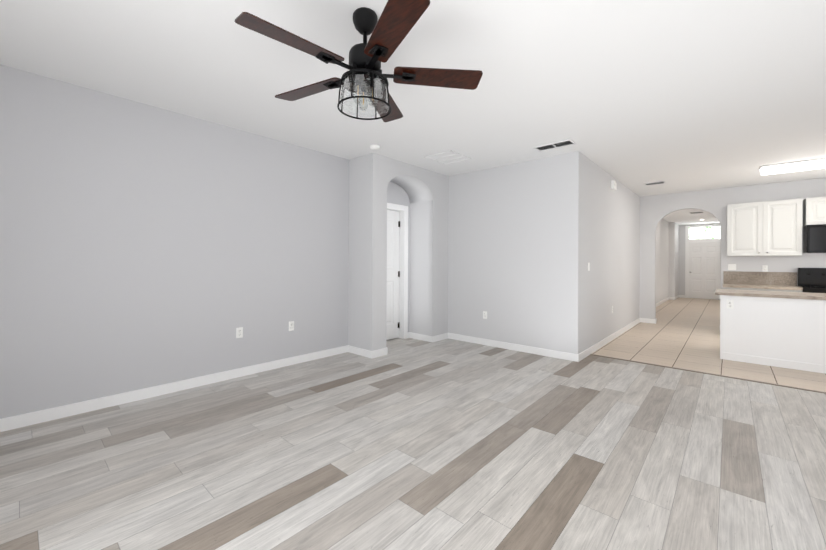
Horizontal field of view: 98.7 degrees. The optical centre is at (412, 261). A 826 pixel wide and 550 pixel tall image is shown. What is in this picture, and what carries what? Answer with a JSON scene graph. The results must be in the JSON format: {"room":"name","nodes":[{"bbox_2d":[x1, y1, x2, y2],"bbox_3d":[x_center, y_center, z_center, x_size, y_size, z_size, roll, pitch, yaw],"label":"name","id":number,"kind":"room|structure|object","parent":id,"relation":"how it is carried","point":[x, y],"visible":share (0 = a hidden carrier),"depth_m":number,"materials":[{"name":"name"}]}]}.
{"room":"empty living room","nodes":[
{"label":"empty living room","id":0,"kind":"room"},
{"bbox_2d":[0,64,409,418],"bbox_3d":[-1.923,-0.092,4.029,0.120,2.740,6.537,0,0,42],"label":"wall","id":1,"kind":"structure","parent":0,"point":[142,245],"depth_m":3.32,"materials":[{"name":"grey paint"}]},
{"bbox_2d":[236,327,242,337],"bbox_3d":[-1.924,0.788,3.932,0.009,0.115,0.070,0,0,42],"label":"electrical outlet","id":2,"kind":"object","parent":1,"relation":"attached to","point":[239,332],"visible":1,"depth_m":3.93,"materials":[{"name":"white plastic"}]},
{"bbox_2d":[289,321,293,330],"bbox_3d":[-1.507,0.799,4.398,0.009,0.115,0.070,0,0,42],"label":"electrical outlet","id":3,"kind":"object","parent":1,"relation":"attached to","point":[291,325],"visible":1,"depth_m":4.39,"materials":[{"name":"white plastic"}]},
{"bbox_2d":[0,295,684,431],"bbox_3d":[4.272,1.267,6.370,6.000,0.095,18.300,0,0,42],"label":"baseboard","id":4,"kind":"structure","parent":1,"relation":"attached to","point":[27,419],"depth_m":4.01,"materials":[{"name":"white wood"}]},
{"bbox_2d":[386,210,399,339],"bbox_3d":[-0.486,0.216,5.667,0.110,2.120,0.808,0,0,42],"label":"door","id":5,"kind":"structure","parent":1,"relation":"in","point":[392,301],"depth_m":5.88,"materials":[{"name":"white wood"}]},
{"bbox_2d":[387,203,407,338],"bbox_3d":[-0.460,0.177,5.656,0.143,2.222,0.962,0,0,42],"label":"door frame","id":6,"kind":"structure","parent":1,"relation":"attached to","point":[403,270],"depth_m":5.94,"materials":[{"name":"white wood"}]},
{"bbox_2d":[348,153,448,350],"bbox_3d":[-0.121,-0.080,5.575,0.504,2.740,1.829,0,0,42],"label":"wall","id":7,"kind":"structure","parent":0,"point":[372,176],"depth_m":5.03,"materials":[{"name":"white paint"}]},
{"bbox_2d":[0,338,825,549],"bbox_3d":[-0.113,1.335,2.578,7.720,0.100,7.040,0,0,42],"label":"floor","id":8,"kind":"structure","parent":0,"point":[416,444],"depth_m":2.27,"materials":[{"name":"grey wood"}]},
{"bbox_2d":[590,354,825,393],"bbox_3d":[3.755,1.304,3.841,3.399,0.006,0.040,0,0,42],"label":"threshold strip","id":9,"kind":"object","parent":8,"relation":"on","point":[715,374],"depth_m":4.06,"materials":[{"name":"brown"}]},
{"bbox_2d":[0,0,825,224],"bbox_3d":[3.795,-1.478,6.935,7.720,0.100,18.720,0,0,42],"label":"ceiling","id":10,"kind":"structure","parent":0,"point":[678,96],"depth_m":2.76,"materials":[{"name":"white paint"}]},
{"bbox_2d":[235,0,482,121],"bbox_3d":[-0.318,-1.178,2.081,1.362,0.558,1.336,0,0,42],"label":"ceiling fan","id":11,"kind":"object","parent":10,"relation":"hanging from","point":[389,30],"visible":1,"depth_m":2.02,"materials":[{"name":"black metal"}]},
{"bbox_2d":[370,145,379,149],"bbox_3d":[-0.480,-1.433,4.462,0.128,0.040,0.128,0,0,42],"label":"smoke detector","id":12,"kind":"object","parent":10,"relation":"attached to","point":[374,147],"visible":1,"depth_m":4.42,"materials":[{"name":"white plastic"}]},
{"bbox_2d":[424,150,470,164],"bbox_3d":[0.486,-1.441,4.927,0.455,0.012,0.475,0,0,42],"label":"vent panel","id":13,"kind":"object","parent":10,"relation":"attached to","point":[448,157],"visible":1,"depth_m":4.91,"materials":[{"name":"white paint"}]},
{"bbox_2d":[533,139,575,151],"bbox_3d":[1.752,-1.436,4.389,0.450,0.012,0.200,0,0,42],"label":"ceiling vent","id":14,"kind":"object","parent":10,"relation":"in","point":[559,144],"visible":0.96,"depth_m":4.38,"materials":[{"name":"white metal"}]},
{"bbox_2d":[643,181,665,185],"bbox_3d":[4.375,-1.419,6.422,0.310,0.012,0.190,0,0,42],"label":"ceiling vent","id":15,"kind":"object","parent":10,"relation":"in","point":[654,183],"visible":1,"depth_m":6.42,"materials":[{"name":"white metal"}]},
{"bbox_2d":[759,158,825,174],"bbox_3d":[5.745,-1.378,4.976,1.260,0.084,0.360,0,0,42],"label":"kitchen ceiling light","id":16,"kind":"object","parent":10,"relation":"attached to","point":[803,165],"visible":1,"depth_m":5.09,"materials":[{"name":"white plastic"}]},
{"bbox_2d":[448,151,581,353],"bbox_3d":[1.413,-0.072,5.350,2.083,2.740,0.120,0,0,42],"label":"wall","id":17,"kind":"structure","parent":0,"point":[514,250],"depth_m":5.15,"materials":[{"name":"white paint"}]},
{"bbox_2d":[483,311,486,318],"bbox_3d":[1.120,0.830,5.518,0.070,0.115,0.009,0,0,42],"label":"outlet","id":18,"kind":"object","parent":17,"relation":"attached to","point":[484,314],"visible":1,"depth_m":5.51,"materials":[{"name":"white plastic"}]},
{"bbox_2d":[581,154,639,351],"bbox_3d":[3.586,-0.060,6.308,0.120,2.740,4.206,0,0,42],"label":"wall","id":19,"kind":"structure","parent":0,"point":[610,235],"depth_m":5.67,"materials":[{"name":"white paint"}]},
{"bbox_2d":[611,180,616,189],"bbox_3d":[3.369,-1.274,5.933,0.046,0.135,0.220,0,0,42],"label":"door chime","id":20,"kind":"object","parent":19,"relation":"attached to","point":[613,185],"visible":1,"depth_m":5.86,"materials":[{"name":"white plastic"}]},
{"bbox_2d":[656,219,668,302],"bbox_3d":[7.368,-0.033,10.816,0.180,2.740,7.557,0,0,42],"label":"wall","id":21,"kind":"structure","parent":0,"point":[662,257],"depth_m":11.46,"materials":[{"name":"white paint"}]},
{"bbox_2d":[668,222,678,296],"bbox_3d":[9.584,-0.018,13.031,0.170,2.740,1.300,0,0,42],"label":"wall","id":22,"kind":"structure","parent":0,"point":[673,256],"depth_m":12.57,"materials":[{"name":"white paint"}]},
{"bbox_2d":[678,223,720,299],"bbox_3d":[10.549,-0.012,13.121,1.850,2.740,0.120,0,0,42],"label":"wall","id":23,"kind":"structure","parent":0,"point":[681,279],"depth_m":13.38,"materials":[{"name":"white paint"}]},
{"bbox_2d":[685,224,720,297],"bbox_3d":[10.619,0.010,12.944,1.080,2.695,0.050,0,0,42],"label":"door frame","id":24,"kind":"structure","parent":23,"relation":"attached to","point":[702,233],"depth_m":13.08,"materials":[{"name":"white wood"}]},
{"bbox_2d":[689,242,719,299],"bbox_3d":[10.593,0.332,12.916,0.910,2.040,0.114,0,0,42],"label":"front door","id":25,"kind":"structure","parent":23,"relation":"in","point":[704,270],"depth_m":12.92,"materials":[{"name":"white wood"}]},
{"bbox_2d":[592,297,825,391],"bbox_3d":[7.095,1.383,8.688,5.120,0.100,11.680,0,0,42],"label":"floor","id":26,"kind":"structure","parent":0,"point":[682,333],"depth_m":5.41,"materials":[{"name":"beige tile"}]},
{"bbox_2d":[720,297,825,373],"bbox_3d":[5.140,0.884,4.386,2.023,0.862,0.744,0,0,42],"label":"base cabinet","id":27,"kind":"object","parent":26,"relation":"on","point":[781,329],"depth_m":4.44,"materials":[{"name":"white"}]},
{"bbox_2d":[726,300,733,308],"bbox_3d":[4.222,0.566,4.721,0.070,0.115,0.009,0,0,42],"label":"outlet","id":28,"kind":"object","parent":27,"relation":"attached to","point":[730,304],"visible":1,"depth_m":4.72,"materials":[{"name":"white plastic"}]},
{"bbox_2d":[715,289,825,300],"bbox_3d":[5.135,0.435,4.416,2.074,0.038,0.830,0,0,42],"label":"countertop","id":29,"kind":"structure","parent":27,"relation":"on","point":[722,292],"depth_m":4.59,"materials":[{"name":"beige stone"}]},
{"bbox_2d":[797,268,825,292],"bbox_3d":[6.755,0.716,5.672,0.760,1.220,0.676,0,0,42],"label":"stove","id":30,"kind":"object","parent":26,"relation":"on","point":[811,280],"visible":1,"depth_m":5.98,"materials":[{"name":"black metal"}]},
{"bbox_2d":[639,178,825,318],"bbox_3d":[6.220,-0.045,6.693,3.533,2.740,0.120,0,0,42],"label":"wall","id":31,"kind":"structure","parent":0,"point":[655,210],"depth_m":6.84,"materials":[{"name":"white paint"}]},
{"bbox_2d":[728,264,735,269],"bbox_3d":[6.066,0.102,6.740,0.116,0.115,0.011,0,0,42],"label":"light switch","id":32,"kind":"object","parent":31,"relation":"attached to","point":[731,266],"visible":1,"depth_m":6.74,"materials":[{"name":"white plastic"}]},
{"bbox_2d":[723,271,802,291],"bbox_3d":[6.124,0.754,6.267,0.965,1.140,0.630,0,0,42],"label":"backsplash","id":33,"kind":"structure","parent":31,"relation":"attached to","point":[767,281],"depth_m":6.34,"materials":[{"name":"grey"}]},
{"bbox_2d":[762,265,767,271],"bbox_3d":[6.399,0.125,6.444,0.070,0.115,0.009,0,0,42],"label":"electrical outlet","id":34,"kind":"object","parent":31,"relation":"attached to","point":[764,268],"visible":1,"depth_m":6.44,"materials":[{"name":"white plastic"}]},
{"bbox_2d":[727,198,802,255],"bbox_3d":[6.269,-0.580,6.362,0.947,0.960,0.307,0,0,42],"label":"upper cabinet","id":35,"kind":"object","parent":31,"relation":"attached to","point":[769,228],"depth_m":6.23,"materials":[{"name":"white wood"}]},
{"bbox_2d":[803,197,825,226],"bbox_3d":[6.793,-0.831,5.894,0.380,0.455,0.307,0,0,42],"label":"upper cabinet","id":36,"kind":"object","parent":31,"relation":"attached to","point":[814,209],"depth_m":5.85,"materials":[{"name":"white wood"}]},
{"bbox_2d":[803,224,825,252],"bbox_3d":[6.895,-0.372,5.726,0.756,0.457,0.419,0,0,42],"label":"microwave","id":37,"kind":"object","parent":36,"relation":"attached to","point":[814,238],"visible":1,"depth_m":5.79,"materials":[{"name":"black metal"}]}
]}

